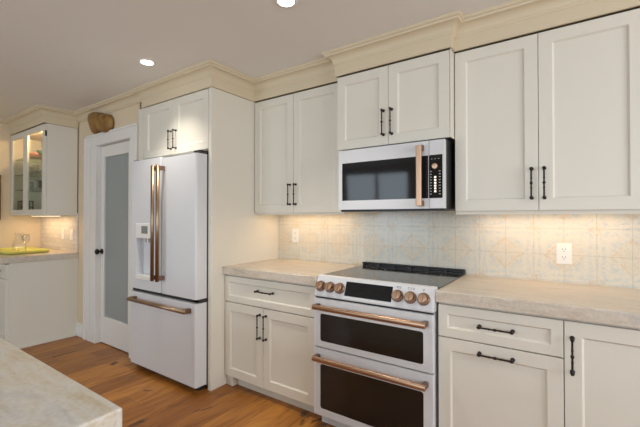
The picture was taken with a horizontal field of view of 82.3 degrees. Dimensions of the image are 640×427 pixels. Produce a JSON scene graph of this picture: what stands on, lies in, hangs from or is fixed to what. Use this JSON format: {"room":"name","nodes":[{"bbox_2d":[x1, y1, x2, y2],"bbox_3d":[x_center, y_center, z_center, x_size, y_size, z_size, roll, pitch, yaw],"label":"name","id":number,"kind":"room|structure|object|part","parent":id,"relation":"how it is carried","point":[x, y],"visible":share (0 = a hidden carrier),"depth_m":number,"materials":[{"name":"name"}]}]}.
{"room":"kitchen","nodes":[
{"label":"kitchen","id":0,"kind":"room"},
{"bbox_2d":[0,126,40,247],"bbox_3d":[-5.029,0.103,2.583,0.100,2.450,5.110,0,-1,35],"label":"wall","id":1,"kind":"structure","parent":0,"point":[15,230],"depth_m":4.39,"materials":[{"name":"paint"}]},
{"bbox_2d":[0,175,0,219],"bbox_3d":[-3.954,-0.191,4.021,0.030,0.530,0.695,0,-1,35],"label":"picture frame","id":2,"kind":"object","parent":1,"relation":"attached to","point":[0,175],"visible":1,"depth_m":4.29,"materials":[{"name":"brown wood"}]},
{"bbox_2d":[0,119,9,129],"bbox_3d":[-5.048,-1.074,2.413,0.078,0.098,4.790,0,-1,35],"label":"trim","id":3,"kind":"structure","parent":1,"relation":"attached to","point":[3,124],"depth_m":4.32,"materials":[{"name":"paint"}]},
{"bbox_2d":[54,101,165,323],"bbox_3d":[-2.389,0.123,4.383,2.385,2.450,0.860,0,-1,35],"label":"wall","id":4,"kind":"structure","parent":0,"point":[129,115],"depth_m":4.01,"materials":[{"name":"paint"}]},
{"bbox_2d":[5,104,78,214],"bbox_3d":[-3.188,-0.542,4.179,1.113,1.124,0.398,0,-1,35],"label":"upper cabinet","id":5,"kind":"object","parent":4,"relation":"attached to","point":[50,182],"visible":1,"depth_m":4.00,"materials":[{"name":"paint"}]},
{"bbox_3d":[-3.511,-0.456,4.268,0.472,0.954,0.020,0,-1,35],"label":"glazed door","id":6,"kind":"part","parent":5,"relation":"part of","materials":[{"name":"paint"}]},
{"bbox_3d":[-3.279,-1.024,4.053,1.113,0.162,0.078,0,-1,35],"label":"crown molding","id":7,"kind":"part","parent":5,"relation":"part of","materials":[{"name":"paint"}]},
{"bbox_2d":[17,201,33,209],"bbox_3d":[-3.554,-0.074,4.421,0.130,0.156,0.120,0,-1,35],"label":"metal rack","id":8,"kind":"object","parent":5,"relation":"in","point":[18,203],"visible":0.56,"depth_m":4.41,"materials":[{"name":"black metal"}]},
{"bbox_2d":[29,152,41,159],"bbox_3d":[-3.337,-0.675,4.319,0.230,0.056,0.230,0,-1,35],"label":"serving bowl","id":9,"kind":"object","parent":5,"relation":"on","point":[32,155],"visible":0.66,"depth_m":4.25,"materials":[{"name":"pink ceramic"}]},
{"bbox_3d":[-3.087,-0.459,3.974,0.554,0.954,0.020,0,-1,35],"label":"glazed door","id":10,"kind":"part","parent":5,"relation":"part of","materials":[{"name":"paint"}]},
{"bbox_2d":[31,215,60,215],"bbox_3d":[-3.161,0.027,4.214,0.800,0.012,0.024,0,-1,35],"label":"light","id":11,"kind":"object","parent":5,"relation":"attached to","point":[31,215],"visible":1,"depth_m":4.17,"materials":[{"name":"plastic"}]},
{"bbox_3d":[-2.763,-1.026,3.889,0.078,0.162,0.398,0,-1,35],"label":"crown molding","id":12,"kind":"part","parent":5,"relation":"part of","materials":[{"name":"paint"}]},
{"bbox_2d":[41,213,78,251],"bbox_3d":[-3.105,0.214,4.348,1.046,0.438,0.012,0,-1,35],"label":"backsplash","id":13,"kind":"structure","parent":4,"relation":"attached to","point":[51,226],"depth_m":4.31,"materials":[{"name":"tile"}]},
{"bbox_2d":[61,229,64,238],"bbox_3d":[-2.983,0.238,4.250,0.076,0.120,0.010,0,-1,35],"label":"light switch","id":14,"kind":"object","parent":13,"relation":"attached to","point":[63,230],"visible":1,"depth_m":4.24,"materials":[{"name":"plastic"}]},
{"bbox_2d":[70,229,72,239],"bbox_3d":[-2.794,0.237,4.119,0.076,0.120,0.010,0,-1,35],"label":"light switch","id":15,"kind":"object","parent":13,"relation":"attached to","point":[71,230],"visible":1,"depth_m":4.11,"materials":[{"name":"plastic"}]},
{"bbox_2d":[76,322,82,337],"bbox_3d":[-2.604,1.271,3.987,0.197,0.145,0.016,0,-1,35],"label":"baseboard","id":16,"kind":"structure","parent":4,"relation":"attached to","point":[79,327],"depth_m":3.99,"materials":[{"name":"white paint"}]},
{"bbox_2d":[87,112,112,133],"bbox_3d":[-2.253,-0.933,3.734,0.505,0.254,0.067,0,-1,35],"label":"wall ornament","id":17,"kind":"object","parent":4,"relation":"attached to","point":[98,122],"visible":1,"depth_m":3.67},
{"bbox_2d":[74,91,140,122],"bbox_3d":[-2.155,-1.061,3.663,1.335,0.098,0.078,0,-1,35],"label":"trim","id":18,"kind":"structure","parent":4,"relation":"attached to","point":[126,99],"depth_m":3.58,"materials":[{"name":"paint"}]},
{"bbox_2d":[83,123,137,358],"bbox_3d":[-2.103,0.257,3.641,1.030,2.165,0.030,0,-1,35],"label":"trim","id":19,"kind":"structure","parent":4,"relation":"attached to","point":[91,143],"depth_m":3.81,"materials":[{"name":"white paint"}]},
{"bbox_2d":[95,140,129,352],"bbox_3d":[-2.027,0.315,3.627,0.664,2.033,0.108,0,-1,35],"label":"door","id":20,"kind":"structure","parent":4,"relation":"in","point":[115,158],"depth_m":3.68,"materials":[{"name":"white paint"}]},
{"bbox_3d":[-2.283,0.393,3.779,0.056,0.056,0.068,0,-1,35],"label":"knob","id":21,"kind":"part","parent":20,"relation":"part of","materials":[{"name":"black metal"}]},
{"bbox_3d":[-2.029,0.240,3.670,0.480,1.650,0.006,0,-1,35],"label":"frosted pane","id":22,"kind":"part","parent":20,"relation":"part of","materials":[{"name":"grey glass"}]},
{"bbox_2d":[21,336,335,426],"bbox_3d":[-1.132,1.339,0.771,8.555,0.060,6.800,0,-1,35],"label":"floor","id":23,"kind":"structure","parent":0,"point":[146,398],"depth_m":2.66,"materials":[{"name":"brown wood"}]},
{"bbox_2d":[0,258,77,348],"bbox_3d":[-3.289,0.918,4.072,1.050,0.853,0.662,0,-1,35],"label":"base cabinet","id":24,"kind":"object","parent":23,"relation":"on","point":[39,299],"visible":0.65,"depth_m":3.75,"materials":[{"name":"paint"}]},
{"bbox_3d":[-3.246,0.569,3.701,0.513,0.142,0.020,0,-1,35],"label":"drawer","id":25,"kind":"part","parent":24,"relation":"part of","materials":[{"name":"paint"}]},
{"bbox_3d":[-3.246,0.948,3.697,0.513,0.605,0.020,0,-1,35],"label":"door","id":26,"kind":"part","parent":24,"relation":"part of","materials":[{"name":"paint"}]},
{"bbox_2d":[0,249,78,263],"bbox_3d":[-3.290,0.461,4.073,1.052,0.060,0.669,0,-1,35],"label":"countertop","id":27,"kind":"structure","parent":24,"relation":"on","point":[53,254],"depth_m":3.79,"materials":[{"name":"beige stone"}]},
{"bbox_2d":[0,247,49,254],"bbox_3d":[-3.388,0.415,4.112,0.720,0.030,0.400,0,-1,35],"label":"serving tray","id":28,"kind":"object","parent":27,"relation":"on","point":[11,250],"visible":0.99,"depth_m":4.18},
{"bbox_3d":[-2.849,1.330,3.791,0.012,0.022,0.584,0,-1,35],"label":"baseboard","id":29,"kind":"part","parent":24,"relation":"part of","materials":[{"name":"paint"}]},
{"bbox_2d":[126,150,208,390],"bbox_3d":[-1.073,0.431,3.256,0.918,1.804,0.886,0,-1,35],"label":"refrigerator","id":30,"kind":"object","parent":23,"relation":"on","point":[168,298],"visible":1,"depth_m":2.86,"materials":[{"name":"white metal"}]},
{"bbox_3d":[-1.446,0.093,3.124,0.460,1.098,0.096,0,-1,35],"label":"door","id":31,"kind":"part","parent":30,"relation":"part of","materials":[{"name":"white metal"}]},
{"bbox_3d":[-1.337,0.077,2.920,0.036,0.920,0.024,0,-1,35],"label":"door handle","id":32,"kind":"part","parent":30,"relation":"part of","materials":[{"name":"brown metal"}]},
{"bbox_3d":[-1.311,0.724,2.893,0.799,0.030,0.022,0,-1,35],"label":"drawer handle","id":33,"kind":"part","parent":30,"relation":"part of","materials":[{"name":"brown metal"}]},
{"bbox_3d":[-1.280,0.077,2.880,0.036,0.920,0.024,0,-1,35],"label":"door handle","id":34,"kind":"part","parent":30,"relation":"part of","materials":[{"name":"brown metal"}]},
{"bbox_3d":[-1.260,0.979,2.986,0.914,0.617,0.096,0,-1,35],"label":"freezer drawer","id":35,"kind":"part","parent":30,"relation":"part of","materials":[{"name":"white metal"}]},
{"bbox_3d":[-1.068,0.096,2.862,0.448,1.088,0.096,0,-1,35],"label":"door","id":36,"kind":"part","parent":30,"relation":"part of","materials":[{"name":"white metal"}]},
{"bbox_3d":[-0.986,0.722,2.704,0.034,0.036,0.058,0,-1,35],"label":"handle post","id":37,"kind":"part","parent":30,"relation":"part of","materials":[{"name":"orange metal"}]},
{"bbox_2d":[130,59,277,390],"bbox_3d":[-1.009,0.112,3.309,1.104,2.450,0.850,0,-1,35],"label":"tall cabinet","id":38,"kind":"object","parent":23,"relation":"on","point":[218,122],"visible":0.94,"depth_m":2.93,"materials":[{"name":"paint"}]},
{"bbox_3d":[-1.425,0.197,3.645,0.036,2.286,0.772,0,-1,35],"label":"panel","id":39,"kind":"part","parent":38,"relation":"part of","materials":[{"name":"paint"}]},
{"bbox_3d":[-1.393,-0.720,3.174,0.452,0.459,0.020,0,-1,35],"label":"door","id":40,"kind":"part","parent":38,"relation":"part of","materials":[{"name":"paint"}]},
{"bbox_3d":[-1.252,-0.612,3.040,0.019,0.164,0.038,0,-1,35],"label":"pull handle","id":41,"kind":"part","parent":38,"relation":"part of","materials":[{"name":"black metal"}]},
{"bbox_3d":[-1.227,-1.035,3.002,1.099,0.162,0.078,0,-1,35],"label":"crown molding","id":42,"kind":"part","parent":38,"relation":"part of","materials":[{"name":"paint"}]},
{"bbox_3d":[-1.196,-0.612,3.001,0.019,0.164,0.038,0,-1,35],"label":"pull handle","id":43,"kind":"part","parent":38,"relation":"part of","materials":[{"name":"black metal"}]},
{"bbox_3d":[-1.025,-0.723,2.918,0.438,0.459,0.020,0,-1,35],"label":"door","id":44,"kind":"part","parent":38,"relation":"part of","materials":[{"name":"paint"}]},
{"bbox_3d":[-0.680,-1.036,2.896,0.078,0.162,0.526,0,-1,35],"label":"crown molding","id":45,"kind":"part","parent":38,"relation":"part of","materials":[{"name":"paint"}]},
{"bbox_3d":[-0.612,0.191,3.080,0.036,2.286,0.772,0,-1,35],"label":"panel","id":46,"kind":"part","parent":38,"relation":"part of","materials":[{"name":"paint"}]},
{"bbox_2d":[225,275,321,415],"bbox_3d":[-0.208,0.901,2.846,0.882,0.861,0.682,0,-1,35],"label":"base cabinet","id":47,"kind":"object","parent":23,"relation":"on","point":[269,324],"visible":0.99,"depth_m":2.58,"materials":[{"name":"paint"}]},
{"bbox_3d":[-0.568,0.965,2.740,0.402,0.566,0.020,0,-1,35],"label":"door","id":48,"kind":"part","parent":47,"relation":"part of","materials":[{"name":"paint"}]},
{"bbox_3d":[-0.443,0.812,2.619,0.019,0.184,0.038,0,-1,35],"label":"pull handle","id":49,"kind":"part","parent":47,"relation":"part of","materials":[{"name":"black metal"}]},
{"bbox_3d":[-0.402,0.561,2.593,0.164,0.019,0.038,0,-1,35],"label":"pull handle","id":50,"kind":"part","parent":47,"relation":"part of","materials":[{"name":"black metal"}]},
{"bbox_3d":[-0.394,0.812,2.585,0.019,0.184,0.038,0,-1,35],"label":"pull handle","id":51,"kind":"part","parent":47,"relation":"part of","materials":[{"name":"black metal"}]},
{"bbox_3d":[-0.378,0.576,2.612,0.866,0.195,0.020,0,-1,35],"label":"drawer","id":52,"kind":"part","parent":47,"relation":"part of","materials":[{"name":"paint"}]},
{"bbox_3d":[-0.211,0.963,2.492,0.460,0.566,0.020,0,-1,35],"label":"door","id":53,"kind":"part","parent":47,"relation":"part of","materials":[{"name":"paint"}]},
{"bbox_2d":[223,259,360,285],"bbox_3d":[-0.205,0.439,2.853,0.888,0.062,0.651,0,-1,35],"label":"countertop","id":54,"kind":"structure","parent":47,"relation":"on","point":[282,270],"depth_m":2.71,"materials":[{"name":"beige stone"}]},
{"bbox_2d":[312,262,465,426],"bbox_3d":[0.447,0.847,2.339,0.768,0.958,0.736,0,-1,35],"label":"oven range","id":55,"kind":"object","parent":23,"relation":"on","point":[375,358],"visible":0.99,"depth_m":2.08,"materials":[{"name":"white metal"}]},
{"bbox_3d":[0.061,0.455,2.264,0.066,0.066,0.036,0,-1,35],"label":"knob","id":56,"kind":"part","parent":55,"relation":"part of","materials":[{"name":"orange metal"}]},
{"bbox_3d":[0.119,0.454,2.224,0.066,0.066,0.036,0,-1,35],"label":"knob","id":57,"kind":"part","parent":55,"relation":"part of","materials":[{"name":"orange metal"}]},
{"bbox_2d":[312,296,438,426],"bbox_3d":[0.441,0.868,2.336,0.754,0.915,0.724,0,-1,35],"label":"oven","id":58,"kind":"object","parent":55,"relation":"in","point":[375,358],"depth_m":2.05,"materials":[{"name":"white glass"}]},
{"bbox_3d":[0.297,0.453,2.133,0.754,0.126,0.079,0,-1,35],"label":"control panel","id":59,"kind":"part","parent":55,"relation":"part of","materials":[{"name":"white metal"}]},
{"bbox_2d":[324,265,464,288],"bbox_3d":[0.476,0.400,2.386,0.768,0.006,0.560,0,-1,35],"label":"cooktop","id":60,"kind":"object","parent":55,"relation":"in","point":[427,277],"depth_m":2.34,"materials":[{"name":"black glass"}]},
{"bbox_3d":[0.425,0.452,2.011,0.066,0.066,0.036,0,-1,35],"label":"knob","id":61,"kind":"part","parent":55,"relation":"part of","materials":[{"name":"orange metal"}]},
{"bbox_3d":[0.485,0.452,1.969,0.066,0.066,0.036,0,-1,35],"label":"knob","id":62,"kind":"part","parent":55,"relation":"part of","materials":[{"name":"orange metal"}]},
{"bbox_3d":[0.646,0.388,2.630,0.754,0.034,0.040,0,-1,35],"label":"vent trim","id":63,"kind":"part","parent":55,"relation":"part of","materials":[{"name":"black plastic"}]},
{"bbox_3d":[0.545,0.451,1.928,0.066,0.066,0.036,0,-1,35],"label":"knob","id":64,"kind":"part","parent":55,"relation":"part of","materials":[{"name":"orange metal"}]},
{"bbox_2d":[438,302,564,426],"bbox_3d":[1.012,0.892,2.000,0.547,0.861,0.682,0,-1,35],"label":"base cabinet","id":65,"kind":"object","parent":23,"relation":"on","point":[497,368],"visible":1,"depth_m":1.75,"materials":[{"name":"paint"}]},
{"bbox_3d":[0.830,0.551,1.738,0.164,0.019,0.038,0,-1,35],"label":"pull handle","id":66,"kind":"part","parent":65,"relation":"part of","materials":[{"name":"black metal"}]},
{"bbox_3d":[0.830,0.683,1.736,0.164,0.019,0.038,0,-1,35],"label":"pull handle","id":67,"kind":"part","parent":65,"relation":"part of","materials":[{"name":"black metal"}]},
{"bbox_3d":[0.846,0.551,1.763,0.542,0.162,0.020,0,-1,35],"label":"drawer","id":68,"kind":"part","parent":65,"relation":"part of","materials":[{"name":"paint"}]},
{"bbox_2d":[564,319,639,426],"bbox_3d":[1.500,0.888,1.661,0.640,0.861,0.682,0,-1,35],"label":"base cabinet","id":69,"kind":"object","parent":23,"relation":"on","point":[602,361],"visible":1,"depth_m":1.53,"materials":[{"name":"paint"}]},
{"bbox_2d":[435,274,639,328],"bbox_3d":[1.516,0.426,1.659,1.786,0.062,0.651,0,-1,35],"label":"countertop","id":70,"kind":"structure","parent":69,"relation":"on","point":[616,306],"depth_m":1.75,"materials":[{"name":"beige stone"}]},
{"bbox_3d":[1.078,0.610,1.565,0.019,0.164,0.038,0,-1,35],"label":"pull handle","id":71,"kind":"part","parent":69,"relation":"part of","materials":[{"name":"black metal"}]},
{"bbox_3d":[-1.281,0.881,0.645,1.250,0.853,1.096,0,-1,35],"label":"kitchen island","id":72,"kind":"object","parent":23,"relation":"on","visible":0},
{"bbox_2d":[0,338,121,426],"bbox_3d":[-1.282,0.424,0.653,1.343,0.060,1.158,0,-1,35],"label":"island countertop","id":73,"kind":"structure","parent":72,"relation":"on","point":[33,393],"depth_m":0.77,"materials":[{"name":"beige stone"}]},
{"bbox_2d":[0,0,512,125],"bbox_3d":[-1.132,-1.171,0.798,8.555,0.060,6.800,0,-1,35],"label":"ceiling","id":74,"kind":"structure","parent":0,"point":[72,55],"depth_m":2.33,"materials":[{"name":"paint"}]},
{"bbox_2d":[138,58,155,65],"bbox_3d":[-1.279,-1.117,2.708,0.124,0.006,0.124,0,-1,35],"label":"recessed light","id":75,"kind":"object","parent":74,"relation":"in","point":[143,61],"visible":1,"depth_m":2.70,"materials":[{"name":"plastic"}]},
{"bbox_2d":[274,0,297,7],"bbox_3d":[-0.180,-1.125,1.945,0.124,0.006,0.124,0,-1,35],"label":"recessed light","id":76,"kind":"object","parent":74,"relation":"in","point":[281,3],"visible":1,"depth_m":1.96,"materials":[{"name":"plastic"}]},
{"bbox_2d":[252,6,639,102],"bbox_3d":[1.342,0.100,2.257,6.170,2.450,0.100,0,-1,35],"label":"wall","id":77,"kind":"structure","parent":0,"point":[537,32],"depth_m":2.26,"materials":[{"name":"paint"}]},
{"bbox_2d":[254,57,344,214],"bbox_3d":[-0.134,-0.553,2.973,0.880,1.128,0.388,0,-1,35],"label":"upper cabinet","id":78,"kind":"object","parent":77,"relation":"attached to","point":[297,155],"visible":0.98,"depth_m":2.85,"materials":[{"name":"paint"}]},
{"bbox_3d":[-0.378,-0.475,3.012,0.418,0.940,0.020,0,-1,35],"label":"door","id":79,"kind":"part","parent":78,"relation":"part of","materials":[{"name":"paint"}]},
{"bbox_3d":[-0.247,-0.150,2.883,0.019,0.174,0.038,0,-1,35],"label":"pull handle","id":80,"kind":"part","parent":78,"relation":"part of","materials":[{"name":"black metal"}]},
{"bbox_3d":[-0.200,-0.151,2.850,0.019,0.174,0.038,0,-1,35],"label":"pull handle","id":81,"kind":"part","parent":78,"relation":"part of","materials":[{"name":"black metal"}]},
{"bbox_3d":[-0.223,-1.037,2.851,0.880,0.162,0.078,0,-1,35],"label":"crown molding","id":82,"kind":"part","parent":78,"relation":"part of","materials":[{"name":"paint"}]},
{"bbox_3d":[-0.184,-0.005,2.895,0.876,0.030,0.015,0,-1,35],"label":"light rail","id":83,"kind":"part","parent":78,"relation":"part of","materials":[{"name":"paint"}]},
{"bbox_3d":[-0.022,-0.478,2.765,0.442,0.940,0.020,0,-1,35],"label":"door","id":84,"kind":"part","parent":78,"relation":"part of","materials":[{"name":"paint"}]},
{"bbox_2d":[322,10,463,150],"bbox_3d":[0.524,-0.781,2.474,0.930,0.682,0.462,0,-1,35],"label":"upper cabinet","id":85,"kind":"object","parent":77,"relation":"attached to","point":[413,100],"visible":0.99,"depth_m":2.30,"materials":[{"name":"paint"}]},
{"bbox_3d":[0.284,-0.696,2.466,0.382,0.510,0.020,0,-1,35],"label":"door","id":86,"kind":"part","parent":85,"relation":"part of","materials":[{"name":"paint"}]},
{"bbox_3d":[0.399,-0.586,2.350,0.019,0.174,0.038,0,-1,35],"label":"pull handle","id":87,"kind":"part","parent":85,"relation":"part of","materials":[{"name":"black metal"}]},
{"bbox_3d":[0.447,-0.586,2.317,0.019,0.174,0.038,0,-1,35],"label":"pull handle","id":88,"kind":"part","parent":85,"relation":"part of","materials":[{"name":"black metal"}]},
{"bbox_3d":[0.415,-1.043,2.320,0.930,0.162,0.078,0,-1,35],"label":"crown molding","id":89,"kind":"part","parent":85,"relation":"part of","materials":[{"name":"paint"}]},
{"bbox_2d":[339,139,454,211],"bbox_3d":[0.527,-0.221,2.453,0.716,0.419,0.484,0,-1,35],"label":"microwave","id":90,"kind":"object","parent":85,"relation":"attached to","point":[414,176],"visible":0.99,"depth_m":2.26,"materials":[{"name":"white metal"}]},
{"bbox_3d":[0.576,-0.221,2.135,0.034,0.354,0.016,0,-1,35],"label":"door handle","id":91,"kind":"part","parent":90,"relation":"part of","materials":[{"name":"orange metal"}]},
{"bbox_3d":[0.601,-0.698,2.247,0.382,0.510,0.020,0,-1,35],"label":"door","id":92,"kind":"part","parent":85,"relation":"part of","materials":[{"name":"paint"}]},
{"bbox_3d":[0.792,-0.702,2.178,0.004,0.516,0.121,0,-1,35],"label":"panel","id":93,"kind":"part","parent":85,"relation":"part of","materials":[{"name":"paint"}]},
{"bbox_3d":[0.786,-1.045,2.107,0.052,0.163,0.162,0,-1,-10],"label":"crown molding","id":94,"kind":"part","parent":85,"relation":"part of","materials":[{"name":"paint"}]},
{"bbox_2d":[278,211,639,288],"bbox_3d":[1.026,0.223,2.406,3.421,0.497,0.012,0,-1,35],"label":"tile backsplash","id":95,"kind":"structure","parent":77,"relation":"attached to","point":[605,247],"depth_m":2.38,"materials":[{"name":"beige tile"}]},
{"bbox_2d":[292,229,298,241],"bbox_3d":[-0.216,0.196,3.256,0.076,0.120,0.008,0,-1,35],"label":"wall outlet","id":96,"kind":"object","parent":95,"relation":"attached to","point":[295,232],"visible":1,"depth_m":3.25,"materials":[{"name":"plastic"}]},
{"bbox_2d":[556,243,571,263],"bbox_3d":[1.414,0.233,2.123,0.076,0.120,0.008,0,-1,35],"label":"wall outlet","id":97,"kind":"object","parent":95,"relation":"attached to","point":[563,250],"visible":1,"depth_m":2.12,"materials":[{"name":"plastic"}]},
{"bbox_2d":[560,247,566,251],"bbox_3d":[1.413,0.210,2.121,0.034,0.029,0.002,0,-1,35],"label":"socket","id":98,"kind":"object","parent":97,"relation":"attached to","point":[562,249],"depth_m":2.12,"materials":[{"name":"plastic"}]},
{"bbox_2d":[560,255,567,259],"bbox_3d":[1.413,0.255,2.121,0.034,0.029,0.002,0,-1,35],"label":"socket","id":99,"kind":"object","parent":97,"relation":"attached to","point":[562,257],"depth_m":2.12,"materials":[{"name":"plastic"}]},
{"bbox_2d":[454,0,639,214],"bbox_3d":[1.589,-0.564,1.777,1.768,1.132,0.388,0,-1,35],"label":"upper cabinet","id":100,"kind":"object","parent":77,"relation":"attached to","point":[547,122],"visible":1,"depth_m":1.91,"materials":[{"name":"paint"}]},
{"bbox_3d":[0.984,-0.485,2.067,0.426,0.940,0.020,0,-1,35],"label":"door","id":101,"kind":"part","parent":100,"relation":"part of","materials":[{"name":"paint"}]},
{"bbox_3d":[1.117,-0.160,1.936,0.019,0.174,0.038,0,-1,35],"label":"pull handle","id":102,"kind":"part","parent":100,"relation":"part of","materials":[{"name":"black metal"}]},
{"bbox_3d":[1.165,-0.161,1.903,0.019,0.174,0.038,0,-1,35],"label":"pull handle","id":103,"kind":"part","parent":100,"relation":"part of","materials":[{"name":"black metal"}]},
{"bbox_3d":[1.501,-1.050,1.655,1.768,0.162,0.078,0,-1,35],"label":"crown molding","id":104,"kind":"part","parent":100,"relation":"part of","materials":[{"name":"paint"}]},
{"bbox_3d":[1.173,-0.009,1.953,0.865,0.026,0.015,0,-1,35],"label":"light rail","id":105,"kind":"part","parent":100,"relation":"part of","materials":[{"name":"paint"}]},
{"bbox_3d":[1.339,-0.488,1.821,0.432,0.940,0.020,0,-1,35],"label":"door","id":106,"kind":"part","parent":100,"relation":"part of","materials":[{"name":"paint"}]}
]}

